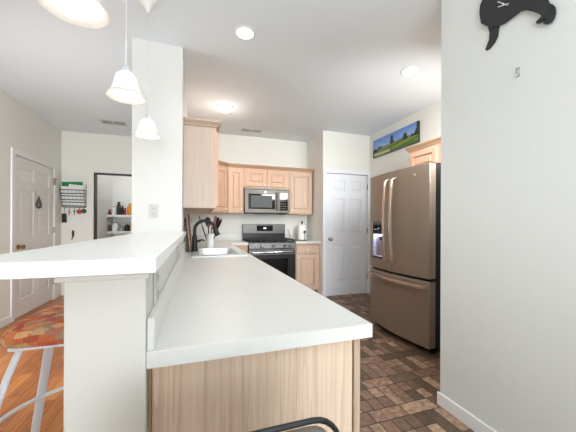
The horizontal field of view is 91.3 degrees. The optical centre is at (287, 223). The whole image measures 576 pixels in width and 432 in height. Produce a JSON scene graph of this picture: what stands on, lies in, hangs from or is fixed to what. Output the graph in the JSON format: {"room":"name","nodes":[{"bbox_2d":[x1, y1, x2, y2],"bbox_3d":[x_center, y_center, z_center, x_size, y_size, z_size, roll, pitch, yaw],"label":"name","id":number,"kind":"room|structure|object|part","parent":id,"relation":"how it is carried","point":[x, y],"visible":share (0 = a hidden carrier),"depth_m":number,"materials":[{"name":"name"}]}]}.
{"room":"kitchen","nodes":[
{"label":"kitchen","id":0,"kind":"room"},
{"bbox_2d":[0,88,61,319],"bbox_3d":[-1.851,-0.171,-1.340,0.120,2.738,12.610,0,0,-18],"label":"wall","id":1,"kind":"structure","parent":0,"point":[22,129],"depth_m":3.49,"materials":[{"name":"grey paint"}]},
{"bbox_2d":[0,316,10,328],"bbox_3d":[-1.581,1.154,-1.962,0.014,0.090,11.255,0,0,-18],"label":"baseboard","id":2,"kind":"structure","parent":1,"relation":"attached to","point":[7,320],"depth_m":3.29,"materials":[{"name":"white paint"}]},
{"bbox_2d":[10,147,56,322],"bbox_3d":[-3.512,0.134,3.933,0.016,2.115,1.145,0,0,-18],"label":"trim","id":3,"kind":"structure","parent":1,"relation":"attached to","point":[14,151],"depth_m":3.44,"materials":[{"name":"white paint"}]},
{"bbox_2d":[15,155,55,318],"bbox_3d":[-3.507,0.165,3.942,0.111,2.030,1.009,0,0,-18],"label":"door","id":4,"kind":"structure","parent":1,"relation":"in","point":[34,229],"depth_m":3.84,"materials":[{"name":"grey paint"}]},
{"bbox_3d":[-3.360,0.292,3.549,0.076,0.063,0.063,0,0,-18],"label":"knob","id":5,"kind":"part","parent":4,"relation":"part of","materials":[{"name":"gold metal"}]},
{"bbox_2d":[35,189,41,208],"bbox_3d":[-3.465,-0.343,3.914,0.072,0.266,0.071,0,0,22],"label":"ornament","id":6,"kind":"object","parent":4,"relation":"hanging from","point":[38,204],"visible":1,"depth_m":3.90,"materials":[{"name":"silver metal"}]},
{"bbox_2d":[61,131,131,295],"bbox_3d":[-3.071,-0.176,4.959,1.734,2.738,0.120,0,0,-18],"label":"wall","id":7,"kind":"structure","parent":0,"point":[81,152],"depth_m":4.77,"materials":[{"name":"grey paint"}]},
{"bbox_2d":[62,214,66,222],"bbox_3d":[-3.703,-0.137,4.657,0.060,0.235,0.024,0,0,-18],"label":"key fob","id":8,"kind":"object","parent":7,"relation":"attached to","point":[64,216],"visible":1,"depth_m":4.65,"materials":[{"name":"black plastic"}]},
{"bbox_2d":[59,189,86,208],"bbox_3d":[-3.564,-0.456,4.669,0.343,0.425,0.123,0,0,-18],"label":"rack","id":9,"kind":"object","parent":7,"relation":"attached to","point":[62,205],"visible":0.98,"depth_m":4.66,"materials":[{"name":"black metal"}]},
{"bbox_2d":[61,186,77,192],"bbox_3d":[-3.588,-0.561,4.628,0.237,0.110,0.006,0,0,-18],"label":"envelope","id":10,"kind":"object","parent":9,"relation":"in","point":[62,187],"visible":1,"depth_m":4.62,"materials":[{"name":"white paper"}]},
{"bbox_2d":[62,194,82,199],"bbox_3d":[-3.568,-0.456,4.662,0.292,0.111,0.006,0,0,-18],"label":"envelope","id":11,"kind":"object","parent":9,"relation":"in","point":[69,196],"visible":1,"depth_m":4.66,"materials":[{"name":"white paper"}]},
{"bbox_2d":[62,182,82,185],"bbox_3d":[-3.589,-0.614,4.685,0.298,0.184,0.006,0,0,-18],"label":"folder","id":12,"kind":"object","parent":9,"relation":"in","point":[63,183],"visible":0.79,"depth_m":4.68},
{"bbox_2d":[59,189,86,194],"bbox_3d":[-3.563,-0.528,4.667,0.343,0.073,0.119,0,0,-18],"label":"tray","id":13,"kind":"object","parent":9,"relation":"on","point":[59,189],"depth_m":4.61,"materials":[{"name":"black metal"}]},
{"bbox_2d":[63,200,83,205],"bbox_3d":[-3.571,-0.351,4.692,0.301,0.098,0.006,0,0,-18],"label":"envelope","id":14,"kind":"object","parent":9,"relation":"in","point":[64,201],"visible":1,"depth_m":4.69,"materials":[{"name":"white paper"}]},
{"bbox_2d":[60,195,86,200],"bbox_3d":[-3.568,-0.429,4.681,0.343,0.073,0.089,0,0,-18],"label":"tray","id":15,"kind":"object","parent":9,"relation":"on","point":[60,195],"depth_m":4.66,"materials":[{"name":"black metal"}]},
{"bbox_2d":[61,202,85,206],"bbox_3d":[-3.573,-0.329,4.695,0.343,0.073,0.059,0,0,-18],"label":"tray","id":16,"kind":"object","parent":9,"relation":"on","point":[62,205],"depth_m":4.67,"materials":[{"name":"black metal"}]},
{"bbox_2d":[69,184,83,192],"bbox_3d":[-3.526,-0.586,4.685,0.219,0.141,0.006,0,0,-18],"label":"paper","id":17,"kind":"object","parent":9,"relation":"in","point":[80,187],"visible":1,"depth_m":4.70,"materials":[{"name":"white paper"}]},
{"bbox_2d":[89,169,131,239],"bbox_3d":[-2.936,0.159,5.002,0.855,2.070,0.124,0,0,-18],"label":"trim","id":18,"kind":"structure","parent":7,"relation":"attached to","point":[95,174],"depth_m":4.85,"materials":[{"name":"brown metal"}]},
{"bbox_2d":[97,175,131,238],"bbox_3d":[-2.989,-0.175,5.639,1.280,2.738,1.120,0,0,-18],"label":"wall","id":19,"kind":"structure","parent":0,"point":[111,190],"depth_m":5.82,"materials":[{"name":"white paint"}]},
{"bbox_2d":[107,231,131,233],"bbox_3d":[-3.093,0.171,5.883,1.104,0.045,0.389,0,0,-18],"label":"wire shelf","id":20,"kind":"object","parent":19,"relation":"attached to","point":[108,232],"visible":0.41,"depth_m":5.58,"materials":[{"name":"white metal"}]},
{"bbox_2d":[112,222,118,230],"bbox_3d":[-3.470,0.053,5.660,0.116,0.187,0.114,0,0,-18],"label":"pot","id":21,"kind":"object","parent":20,"relation":"on","point":[115,227],"visible":0.93,"depth_m":5.62,"materials":[{"name":"white plastic"}]},
{"bbox_2d":[125,223,129,230],"bbox_3d":[-3.267,0.064,5.716,0.090,0.167,0.089,0,0,-18],"label":"pot","id":22,"kind":"object","parent":20,"relation":"on","point":[127,227],"visible":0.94,"depth_m":5.69,"materials":[{"name":"black plastic"}]},
{"bbox_2d":[107,215,131,216],"bbox_3d":[-3.092,-0.154,5.883,1.104,0.045,0.389,0,0,-18],"label":"wire shelf","id":23,"kind":"object","parent":19,"relation":"attached to","point":[107,215],"visible":0.41,"depth_m":5.59,"materials":[{"name":"white plastic"}]},
{"bbox_2d":[112,206,115,214],"bbox_3d":[-3.489,-0.267,5.643,0.072,0.177,0.071,0,0,-18],"label":"jar","id":24,"kind":"object","parent":23,"relation":"on","point":[113,208],"visible":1,"depth_m":5.62,"materials":[{"name":"white plastic"}]},
{"bbox_2d":[116,202,120,214],"bbox_3d":[-3.419,-0.311,5.686,0.080,0.267,0.079,0,0,-18],"label":"bottle","id":25,"kind":"object","parent":23,"relation":"on","point":[118,207],"visible":0.96,"depth_m":5.66,"materials":[{"name":"green glass"}]},
{"bbox_2d":[127,204,131,214],"bbox_3d":[-3.220,-0.296,5.752,0.110,0.237,0.108,0,0,-18],"label":"container","id":26,"kind":"object","parent":23,"relation":"on","point":[129,208],"visible":0.74,"depth_m":5.71,"materials":[{"name":"yellow plastic"}]},
{"bbox_2d":[63,38,187,431],"bbox_3d":[-1.292,-0.169,2.959,0.398,2.738,5.030,0,0,-18],"label":"wall","id":27,"kind":"structure","parent":0,"point":[106,373],"depth_m":0.63,"materials":[{"name":"white paint"}]},
{"bbox_2d":[0,232,185,279],"bbox_3d":[-0.740,0.083,1.468,0.335,0.030,1.986,0,0,-18],"label":"countertop","id":28,"kind":"structure","parent":27,"relation":"on","point":[141,252],"depth_m":0.59,"materials":[{"name":"white laminate"}]},
{"bbox_2d":[41,273,152,282],"bbox_3d":[-0.698,0.109,1.508,0.203,0.022,1.933,0,0,-18],"label":"trim","id":29,"kind":"structure","parent":27,"relation":"attached to","point":[137,275],"depth_m":0.60,"materials":[{"name":"white paint"}]},
{"bbox_2d":[148,205,157,217],"bbox_3d":[-1.138,-0.104,2.375,0.072,0.115,0.009,0,0,-18],"label":"wall outlet","id":30,"kind":"object","parent":27,"relation":"attached to","point":[153,209],"visible":1,"depth_m":2.37,"materials":[{"name":"beige plastic"}]},
{"bbox_2d":[153,269,158,305],"bbox_3d":[-0.359,0.169,0.772,0.009,0.100,0.072,0,0,-18],"label":"wall outlet","id":31,"kind":"object","parent":27,"relation":"attached to","point":[155,275],"visible":0.9,"depth_m":0.74,"materials":[{"name":"beige plastic"}]},
{"bbox_2d":[147,248,184,350],"bbox_3d":[-0.611,0.251,1.549,0.016,0.076,1.910,0,0,-18],"label":"backsplash","id":32,"kind":"structure","parent":27,"relation":"attached to","point":[155,320],"depth_m":0.80,"materials":[{"name":"white laminate"}]},
{"bbox_2d":[183,235,188,251],"bbox_3d":[-1.272,0.236,3.540,0.017,0.100,2.280,0,0,-18],"label":"backsplash","id":33,"kind":"structure","parent":27,"relation":"attached to","point":[185,243],"depth_m":2.80,"materials":[{"name":"white laminate"}]},
{"bbox_2d":[183,117,220,213],"bbox_3d":[-1.033,-0.559,3.351,0.344,0.820,1.593,0,0,-18],"label":"upper cabinet","id":34,"kind":"object","parent":27,"relation":"attached to","point":[200,142],"visible":1,"depth_m":2.63,"materials":[{"name":"brown wood"}]},
{"bbox_3d":[-1.036,-0.941,3.349,0.336,0.055,1.593,0,0,-18],"label":"crown moulding","id":35,"kind":"part","parent":34,"relation":"part of","materials":[{"name":"brown wood"}]},
{"bbox_3d":[-0.931,-0.531,3.405,0.020,0.765,1.553,0,0,-18],"label":"frame","id":36,"kind":"part","parent":34,"relation":"part of","materials":[{"name":"brown wood"}]},
{"bbox_3d":[-0.735,-0.525,2.871,0.020,0.715,0.355,0,0,-18],"label":"door","id":37,"kind":"part","parent":34,"relation":"part of","materials":[{"name":"brown wood"}]},
{"bbox_2d":[0,0,441,141],"bbox_3d":[0.347,-1.557,0.217,5.217,0.050,14.200,0,0,-18],"label":"ceiling","id":38,"kind":"structure","parent":0,"point":[309,68],"depth_m":2.64,"materials":[{"name":"white paint"}]},
{"bbox_2d":[36,0,109,28],"bbox_3d":[-0.591,-1.056,0.778,0.172,0.946,0.172,0,0,-18],"label":"pendant lamp","id":39,"kind":"object","parent":38,"relation":"hanging from","point":[89,14],"visible":1,"depth_m":0.81,"materials":[{"name":"white glass"}]},
{"bbox_3d":[-0.592,-0.645,0.778,0.086,0.123,0.086,0,0,-18],"label":"bulb","id":40,"kind":"part","parent":39,"relation":"part of","materials":[{"name":"white glass"}]},
{"bbox_2d":[99,119,126,125],"bbox_3d":[-2.654,-1.538,4.284,0.340,0.008,0.180,0,0,-18],"label":"ceiling vent","id":41,"kind":"object","parent":38,"relation":"in","point":[111,122],"visible":1,"depth_m":4.28,"materials":[{"name":"grey metal"}]},
{"bbox_2d":[104,0,145,104],"bbox_3d":[-0.770,-1.062,1.340,0.172,0.946,0.172,0,0,-18],"label":"pendant lamp","id":42,"kind":"object","parent":38,"relation":"hanging from","point":[124,89],"visible":1,"depth_m":1.32,"materials":[{"name":"white glass"}]},
{"bbox_3d":[-0.771,-0.661,1.340,0.172,0.119,0.172,0,0,-18],"label":"lamp shade","id":43,"kind":"part","parent":42,"relation":"part of","materials":[{"name":"white glass"}]},
{"bbox_3d":[-0.771,-0.650,1.340,0.086,0.123,0.086,0,0,-18],"label":"bulb","id":44,"kind":"part","parent":42,"relation":"part of","materials":[{"name":"white glass"}]},
{"bbox_3d":[-0.771,-0.805,1.340,0.010,0.135,0.010,0,0,-18],"label":"stem","id":45,"kind":"part","parent":42,"relation":"part of","materials":[{"name":"white metal"}]},
{"bbox_3d":[-0.770,-1.129,1.340,0.004,0.653,0.004,0,0,-18],"label":"cord","id":46,"kind":"part","parent":42,"relation":"part of","materials":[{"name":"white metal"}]},
{"bbox_2d":[133,0,160,139],"bbox_3d":[-0.967,-1.063,1.940,0.172,0.946,0.172,0,0,-18],"label":"pendant lamp","id":47,"kind":"object","parent":38,"relation":"hanging from","point":[147,129],"visible":1,"depth_m":1.92,"materials":[{"name":"white glass"}]},
{"bbox_3d":[-0.968,-0.662,1.940,0.172,0.119,0.172,0,0,-18],"label":"lamp shade","id":48,"kind":"part","parent":47,"relation":"part of","materials":[{"name":"white glass"}]},
{"bbox_3d":[-0.967,-1.130,1.940,0.004,0.653,0.004,0,0,-18],"label":"cord","id":49,"kind":"part","parent":47,"relation":"part of","materials":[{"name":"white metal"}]},
{"bbox_3d":[-0.969,-0.651,1.940,0.086,0.123,0.086,0,0,-18],"label":"bulb","id":50,"kind":"part","parent":47,"relation":"part of","materials":[{"name":"white glass"}]},
{"bbox_2d":[217,104,232,112],"bbox_3d":[-0.827,-1.503,3.695,0.200,0.066,0.200,0,0,-18],"label":"flush light","id":51,"kind":"object","parent":38,"relation":"attached to","point":[225,108],"visible":1,"depth_m":3.64,"materials":[{"name":"white glass"}]},
{"bbox_2d":[234,25,255,39],"bbox_3d":[-0.345,-1.529,2.259,0.168,0.010,0.168,0,0,-18],"label":"recessed light","id":52,"kind":"object","parent":38,"relation":"in","point":[243,32],"visible":1,"depth_m":2.25,"materials":[{"name":"white plastic"}]},
{"bbox_2d":[241,128,262,132],"bbox_3d":[-0.592,-1.530,4.622,0.340,0.008,0.150,0,0,-18],"label":"ceiling vent","id":53,"kind":"object","parent":38,"relation":"in","point":[243,129],"visible":1,"depth_m":4.61,"materials":[{"name":"grey metal"}]},
{"bbox_2d":[400,66,418,75],"bbox_3d":[1.213,-1.523,2.810,0.168,0.010,0.168,0,0,-18],"label":"recessed light","id":54,"kind":"object","parent":38,"relation":"in","point":[410,70],"visible":1,"depth_m":2.80,"materials":[{"name":"white plastic"}]},
{"bbox_2d":[0,293,473,431],"bbox_3d":[0.336,1.231,0.217,5.217,0.050,14.200,0,0,-18],"label":"floor","id":55,"kind":"structure","parent":0,"point":[400,377],"depth_m":2.10,"materials":[{"name":"brown brick"}]},
{"bbox_2d":[0,304,63,431],"bbox_3d":[-0.986,0.798,1.309,0.658,0.811,0.658,0,0,-18],"label":"bar stool","id":56,"kind":"object","parent":55,"relation":"on","point":[44,328],"visible":0.34,"depth_m":1.13,"materials":[{"name":"red fabric"}]},
{"bbox_3d":[-1.126,0.849,1.032,0.040,0.708,0.233,0,0,27],"label":"leg","id":57,"kind":"part","parent":56,"relation":"part of","materials":[{"name":"white metal"}]},
{"bbox_3d":[-0.984,0.439,1.309,0.430,0.094,0.430,0,0,-18],"label":"seat","id":58,"kind":"part","parent":56,"relation":"part of","materials":[{"name":"red fabric"}]},
{"bbox_3d":[-0.984,0.494,1.309,0.340,0.016,0.340,0,0,-18],"label":"seat frame","id":59,"kind":"part","parent":56,"relation":"part of","materials":[{"name":"white metal"}]},
{"bbox_3d":[-1.262,0.848,1.449,0.233,0.708,0.040,0,0,27],"label":"leg","id":60,"kind":"part","parent":56,"relation":"part of","materials":[{"name":"white metal"}]},
{"bbox_2d":[234,245,247,252],"bbox_3d":[-0.850,0.765,4.554,0.304,0.874,0.618,0,0,-18],"label":"base cabinet","id":61,"kind":"object","parent":55,"relation":"on","point":[242,247],"visible":0.05,"depth_m":4.32,"materials":[{"name":"brown wood"}]},
{"bbox_2d":[147,339,359,431],"bbox_3d":[-0.697,0.765,2.731,0.594,0.874,4.178,0,0,-18],"label":"base cabinet","id":62,"kind":"object","parent":55,"relation":"on","point":[245,393],"visible":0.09,"depth_m":0.74,"materials":[{"name":"brown wood"}]},
{"bbox_2d":[146,235,371,368],"bbox_3d":[-0.565,0.258,2.774,0.882,0.139,4.216,0,0,-18],"label":"countertop","id":63,"kind":"structure","parent":62,"relation":"on","point":[209,308],"depth_m":0.89,"materials":[{"name":"white laminate"}]},
{"bbox_2d":[185,219,189,251],"bbox_3d":[-1.072,0.116,2.990,0.051,0.340,0.250,0,0,-18],"label":"cutting board","id":64,"kind":"object","parent":63,"relation":"on","point":[186,227],"visible":1,"depth_m":2.87,"materials":[{"name":"brown wood"}]},
{"bbox_2d":[187,214,191,247],"bbox_3d":[-1.177,0.086,3.381,0.057,0.400,0.280,0,0,-18],"label":"cutting board","id":65,"kind":"object","parent":63,"relation":"on","point":[189,226],"visible":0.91,"depth_m":3.25,"materials":[{"name":"brown wood"}]},
{"bbox_2d":[191,219,219,250],"bbox_3d":[-0.842,0.114,2.882,0.289,0.321,0.072,0,0,-27],"label":"faucet","id":66,"kind":"object","parent":63,"relation":"on","point":[216,232],"visible":1,"depth_m":2.83,"materials":[{"name":"black metal"}]},
{"bbox_3d":[-0.850,0.039,2.873,0.229,0.171,0.035,0,0,-23],"label":"spout","id":67,"kind":"part","parent":66,"relation":"part of","materials":[{"name":"black metal"}]},
{"bbox_2d":[206,233,213,247],"bbox_3d":[-0.936,0.202,3.377,0.090,0.170,0.090,0,0,-18],"label":"utensil crock","id":68,"kind":"object","parent":63,"relation":"on","point":[209,237],"visible":0.94,"depth_m":3.34,"materials":[{"name":"white ceramic"}]},
{"bbox_2d":[205,217,210,233],"bbox_3d":[-0.969,0.091,3.409,0.063,0.358,0.066,0,0,-3],"label":"spoon","id":69,"kind":"object","parent":68,"relation":"in","point":[207,218],"visible":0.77,"depth_m":3.40,"materials":[{"name":"black plastic"}]},
{"bbox_2d":[190,247,247,257],"bbox_3d":[-0.723,0.377,2.847,0.497,0.206,0.860,0,0,-18],"label":"sink","id":70,"kind":"object","parent":63,"relation":"in","point":[219,251],"visible":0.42,"depth_m":3.04,"materials":[{"name":"white ceramic"}]},
{"bbox_2d":[242,224,295,279],"bbox_3d":[-0.325,0.604,4.682,0.760,1.200,0.722,0,0,-18],"label":"gas range","id":71,"kind":"object","parent":55,"relation":"on","point":[268,243],"visible":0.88,"depth_m":4.48,"materials":[{"name":"silver metal"}]},
{"bbox_2d":[243,240,295,242],"bbox_3d":[-0.322,0.290,4.678,0.760,0.017,0.570,0,0,-18],"label":"cooktop","id":72,"kind":"object","parent":71,"relation":"in","point":[249,241],"depth_m":4.48,"materials":[{"name":"black metal"}]},
{"bbox_3d":[-0.239,0.342,4.424,0.760,0.085,0.057,0,0,-18],"label":"control panel","id":73,"kind":"part","parent":71,"relation":"part of","materials":[{"name":"silver metal"}]},
{"bbox_3d":[-0.233,0.442,4.406,0.752,0.085,0.003,0,0,-18],"label":"door trim","id":74,"kind":"part","parent":71,"relation":"part of","materials":[{"name":"silver metal"}]},
{"bbox_3d":[-0.222,0.439,4.373,0.707,0.028,0.070,0,0,-18],"label":"handle","id":75,"kind":"part","parent":71,"relation":"part of","materials":[{"name":"silver metal"}]},
{"bbox_3d":[-0.242,0.684,4.429,0.752,0.570,0.045,0,0,-18],"label":"oven door","id":76,"kind":"part","parent":71,"relation":"part of","materials":[{"name":"black glass"}]},
{"bbox_2d":[250,417,338,431],"bbox_3d":[-0.053,0.763,0.217,0.439,0.885,0.425,0,0,-18],"label":"metal chair","id":77,"kind":"object","parent":55,"relation":"on","point":[313,420],"visible":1,"depth_m":0.46,"materials":[{"name":"black metal"}]},
{"bbox_3d":[-0.116,0.470,0.412,0.402,0.268,0.014,0,0,-18],"label":"panel","id":78,"kind":"part","parent":77,"relation":"part of","materials":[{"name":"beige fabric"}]},
{"bbox_2d":[295,244,318,292],"bbox_3d":[0.238,0.769,4.911,0.441,0.874,0.618,0,0,-18],"label":"base cabinet","id":79,"kind":"object","parent":55,"relation":"on","point":[307,255],"visible":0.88,"depth_m":4.65,"materials":[{"name":"brown wood"}]},
{"bbox_2d":[285,234,320,243],"bbox_3d":[0.236,0.260,4.922,0.444,0.136,0.634,0,0,-18],"label":"countertop","id":80,"kind":"structure","parent":79,"relation":"on","point":[292,236],"depth_m":4.80,"materials":[{"name":"white laminate"}]},
{"bbox_3d":[0.244,0.119,4.942,0.180,0.345,0.182,0,0,-18],"label":"paper towel holder","id":81,"kind":"object","parent":80,"relation":"on","visible":0},
{"bbox_2d":[298,225,305,239],"bbox_3d":[0.244,0.148,4.943,0.146,0.260,0.146,0,0,-18],"label":"paper towel roll","id":82,"kind":"object","parent":81,"relation":"on","point":[301,228],"visible":0.95,"depth_m":4.88,"materials":[{"name":"white paper"}]},
{"bbox_3d":[0.318,0.424,4.652,0.380,0.135,0.020,0,0,-18],"label":"drawer","id":83,"kind":"part","parent":79,"relation":"part of","materials":[{"name":"brown wood"}]},
{"bbox_3d":[0.316,0.799,4.652,0.380,0.575,0.020,0,0,-18],"label":"door","id":84,"kind":"part","parent":79,"relation":"part of","materials":[{"name":"brown wood"}]},
{"bbox_2d":[367,162,440,352],"bbox_3d":[1.475,0.320,3.111,0.943,1.782,0.920,0,0,-18],"label":"refrigerator","id":85,"kind":"object","parent":55,"relation":"on","point":[405,203],"visible":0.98,"depth_m":2.78,"materials":[{"name":"brown metal"}]},
{"bbox_3d":[1.063,-0.026,3.219,0.072,1.070,0.457,0,0,-18],"label":"door","id":86,"kind":"part","parent":85,"relation":"part of","materials":[{"name":"metal"}]},
{"bbox_3d":[1.054,-0.036,3.030,0.091,0.908,0.034,0,0,-18],"label":"handle","id":87,"kind":"part","parent":85,"relation":"part of","materials":[{"name":"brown metal"}]},
{"bbox_3d":[1.087,-0.036,2.931,0.091,0.908,0.034,0,0,-18],"label":"handle","id":88,"kind":"part","parent":85,"relation":"part of","materials":[{"name":"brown metal"}]},
{"bbox_3d":[1.096,0.584,2.987,0.115,0.034,0.880,0,0,-18],"label":"handle","id":89,"kind":"part","parent":85,"relation":"part of","materials":[{"name":"brown metal"}]},
{"bbox_3d":[1.131,0.842,2.999,0.072,0.615,0.920,0,0,-18],"label":"freezer drawer","id":90,"kind":"part","parent":85,"relation":"part of","materials":[{"name":"metal"}]},
{"bbox_3d":[1.207,-0.025,2.779,0.072,1.070,0.457,0,0,-18],"label":"door","id":91,"kind":"part","parent":85,"relation":"part of","materials":[{"name":"metal"}]},
{"bbox_2d":[188,133,306,240],"bbox_3d":[-0.607,-0.166,5.042,2.216,2.738,0.120,0,0,-18],"label":"wall","id":92,"kind":"structure","parent":0,"point":[236,149],"depth_m":4.99,"materials":[{"name":"beige paint"}]},
{"bbox_2d":[203,160,228,213],"bbox_3d":[-1.242,-0.571,4.433,0.623,0.798,0.637,0,0,-18],"label":"upper cabinet","id":93,"kind":"object","parent":92,"relation":"attached to","point":[222,208],"visible":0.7,"depth_m":4.39,"materials":[{"name":"brown wood"}]},
{"bbox_3d":[-1.060,-0.537,4.340,0.020,0.693,0.368,0,0,27],"label":"door","id":94,"kind":"part","parent":93,"relation":"part of","materials":[{"name":"brown wood"}]},
{"bbox_3d":[-1.050,-0.942,4.328,0.040,0.055,0.416,0,0,28],"label":"crown moulding","id":95,"kind":"part","parent":93,"relation":"part of","materials":[{"name":"brown wood"}]},
{"bbox_2d":[191,235,241,240],"bbox_3d":[-1.211,0.236,4.770,0.863,0.100,0.019,0,0,-18],"label":"backsplash","id":96,"kind":"structure","parent":92,"relation":"attached to","point":[220,237],"depth_m":4.80,"materials":[{"name":"white laminate"}]},
{"bbox_2d":[226,163,243,213],"bbox_3d":[-0.889,-0.569,4.691,0.259,0.798,0.366,0,0,-18],"label":"upper cabinet","id":97,"kind":"object","parent":92,"relation":"attached to","point":[235,172],"visible":0.97,"depth_m":4.55,"materials":[{"name":"brown wood"}]},
{"bbox_3d":[-0.839,-0.941,4.544,0.259,0.055,0.040,0,0,-18],"label":"crown moulding","id":98,"kind":"part","parent":97,"relation":"part of","materials":[{"name":"brown wood"}]},
{"bbox_2d":[244,164,288,188],"bbox_3d":[-0.401,-0.781,4.851,0.763,0.370,0.366,0,0,-18],"label":"upper cabinet","id":99,"kind":"object","parent":92,"relation":"attached to","point":[259,176],"visible":0.94,"depth_m":4.70,"materials":[{"name":"brown wood"}]},
{"bbox_3d":[-0.530,-0.754,4.656,0.335,0.265,0.020,0,0,-18],"label":"door","id":100,"kind":"part","parent":99,"relation":"part of","materials":[{"name":"brown wood"}]},
{"bbox_2d":[243,187,288,214],"bbox_3d":[-0.390,-0.373,4.814,0.757,0.431,0.443,0,0,-18],"label":"microwave","id":101,"kind":"object","parent":99,"relation":"attached to","point":[256,200],"visible":0.98,"depth_m":4.65,"materials":[{"name":"stainless steel"},{"name":"black glass"},{"name":"black plastic"}]},
{"bbox_3d":[-0.431,-0.371,4.632,0.565,0.376,0.028,0,0,-18],"label":"door","id":102,"kind":"part","parent":101,"relation":"part of","materials":[{"name":"metal"}]},
{"bbox_3d":[-0.071,-0.369,4.751,0.190,0.376,0.028,0,0,-18],"label":"control panel","id":103,"kind":"part","parent":101,"relation":"part of","materials":[{"name":"metal"}]},
{"bbox_3d":[-0.352,-0.939,4.704,0.763,0.055,0.040,0,0,-18],"label":"crown moulding","id":104,"kind":"part","parent":99,"relation":"part of","materials":[{"name":"brown wood"}]},
{"bbox_3d":[-0.188,-0.753,4.769,0.335,0.265,0.020,0,0,-18],"label":"door","id":105,"kind":"part","parent":99,"relation":"part of","materials":[{"name":"brown wood"}]},
{"bbox_2d":[285,234,306,239],"bbox_3d":[0.139,0.241,5.214,0.443,0.100,0.019,0,0,-18],"label":"backsplash","id":106,"kind":"structure","parent":92,"relation":"attached to","point":[293,236],"depth_m":5.19,"materials":[{"name":"white laminate"}]},
{"bbox_2d":[286,167,313,214],"bbox_3d":[0.194,-0.565,5.047,0.486,0.798,0.366,0,0,-18],"label":"upper cabinet","id":107,"kind":"object","parent":92,"relation":"attached to","point":[299,179],"visible":0.94,"depth_m":4.89,"materials":[{"name":"brown wood"}]},
{"bbox_3d":[0.225,-0.533,4.904,0.400,0.693,0.020,0,0,-18],"label":"door","id":108,"kind":"part","parent":107,"relation":"part of","materials":[{"name":"brown wood"}]},
{"bbox_3d":[0.194,-0.937,5.051,0.486,0.055,0.358,0,0,-18],"label":"crown moulding","id":109,"kind":"part","parent":107,"relation":"part of","materials":[{"name":"brown wood"}]},
{"bbox_2d":[307,133,319,282],"bbox_3d":[0.499,-0.162,5.032,0.120,2.738,0.590,0,0,-18],"label":"wall","id":110,"kind":"structure","parent":0,"point":[313,145],"depth_m":4.91,"materials":[{"name":"beige paint"}]},
{"bbox_2d":[319,131,369,295],"bbox_3d":[0.976,-0.160,4.815,0.891,2.738,0.120,0,0,-18],"label":"wall","id":111,"kind":"structure","parent":0,"point":[338,151],"depth_m":4.72,"materials":[{"name":"beige paint"}]},
{"bbox_2d":[323,169,369,296],"bbox_3d":[0.996,0.156,4.750,0.891,2.105,0.016,0,0,-18],"label":"trim","id":112,"kind":"structure","parent":111,"relation":"attached to","point":[325,171],"depth_m":4.64,"materials":[{"name":"white paint"}]},
{"bbox_2d":[326,173,367,295],"bbox_3d":[1.012,0.182,4.747,0.777,2.030,0.111,0,0,-18],"label":"door","id":113,"kind":"structure","parent":111,"relation":"in","point":[346,225],"depth_m":4.76,"materials":[{"name":"white paint"}]},
{"bbox_2d":[370,101,440,267],"bbox_3d":[1.903,-0.157,3.613,0.120,2.738,2.982,0,0,-18],"label":"wall","id":114,"kind":"structure","parent":0,"point":[429,118],"depth_m":4.08,"materials":[{"name":"beige paint"}]},
{"bbox_2d":[373,121,419,157],"bbox_3d":[1.610,-1.249,4.280,0.027,0.285,1.020,0,0,-18],"label":"picture","id":115,"kind":"object","parent":114,"relation":"attached to","point":[408,135],"visible":1,"depth_m":4.18},
{"bbox_2d":[405,136,440,166],"bbox_3d":[1.878,-0.788,2.944,0.346,0.340,1.467,0,0,-18],"label":"upper cabinet","id":116,"kind":"object","parent":114,"relation":"attached to","point":[428,151],"visible":0.14,"depth_m":3.29,"materials":[{"name":"brown wood"}]},
{"bbox_3d":[1.882,-0.930,2.945,0.338,0.055,1.467,0,0,-18],"label":"crown moulding","id":117,"kind":"part","parent":116,"relation":"part of","materials":[{"name":"brown wood"}]},
{"bbox_3d":[1.603,-0.756,3.347,0.020,0.235,0.410,0,0,-18],"label":"door","id":118,"kind":"part","parent":116,"relation":"part of","materials":[{"name":"brown wood"}]},
{"bbox_2d":[440,0,575,431],"bbox_3d":[2.969,-0.153,-1.936,1.319,2.738,8.468,0,0,-18],"label":"wall","id":119,"kind":"structure","parent":0,"point":[508,275],"depth_m":1.47,"materials":[{"name":"white paint"}]},
{"bbox_2d":[437,391,496,431],"bbox_3d":[2.328,1.171,-2.138,0.014,0.085,8.482,0,0,-18],"label":"baseboard","id":120,"kind":"structure","parent":119,"relation":"attached to","point":[454,409],"depth_m":1.71,"materials":[{"name":"white paint"}]},
{"bbox_2d":[514,66,519,77],"bbox_3d":[1.158,-0.771,1.428,0.026,0.050,0.020,0,0,-18],"label":"hook","id":121,"kind":"object","parent":119,"relation":"attached to","point":[517,74],"visible":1,"depth_m":1.43,"materials":[{"name":"clear plastic"}]},
{"bbox_3d":[1.168,-0.771,1.431,0.004,0.050,0.020,0,0,-18],"label":"plate","id":122,"kind":"part","parent":121,"relation":"part of","materials":[{"name":"clear plastic"}]},
{"bbox_2d":[479,0,555,50],"bbox_3d":[1.157,-1.126,1.444,0.020,0.412,0.359,0,0,-18],"label":"wall clock","id":123,"kind":"object","parent":119,"relation":"attached to","point":[493,14],"visible":1,"depth_m":1.48,"materials":[{"name":"black plastic"}]}
]}

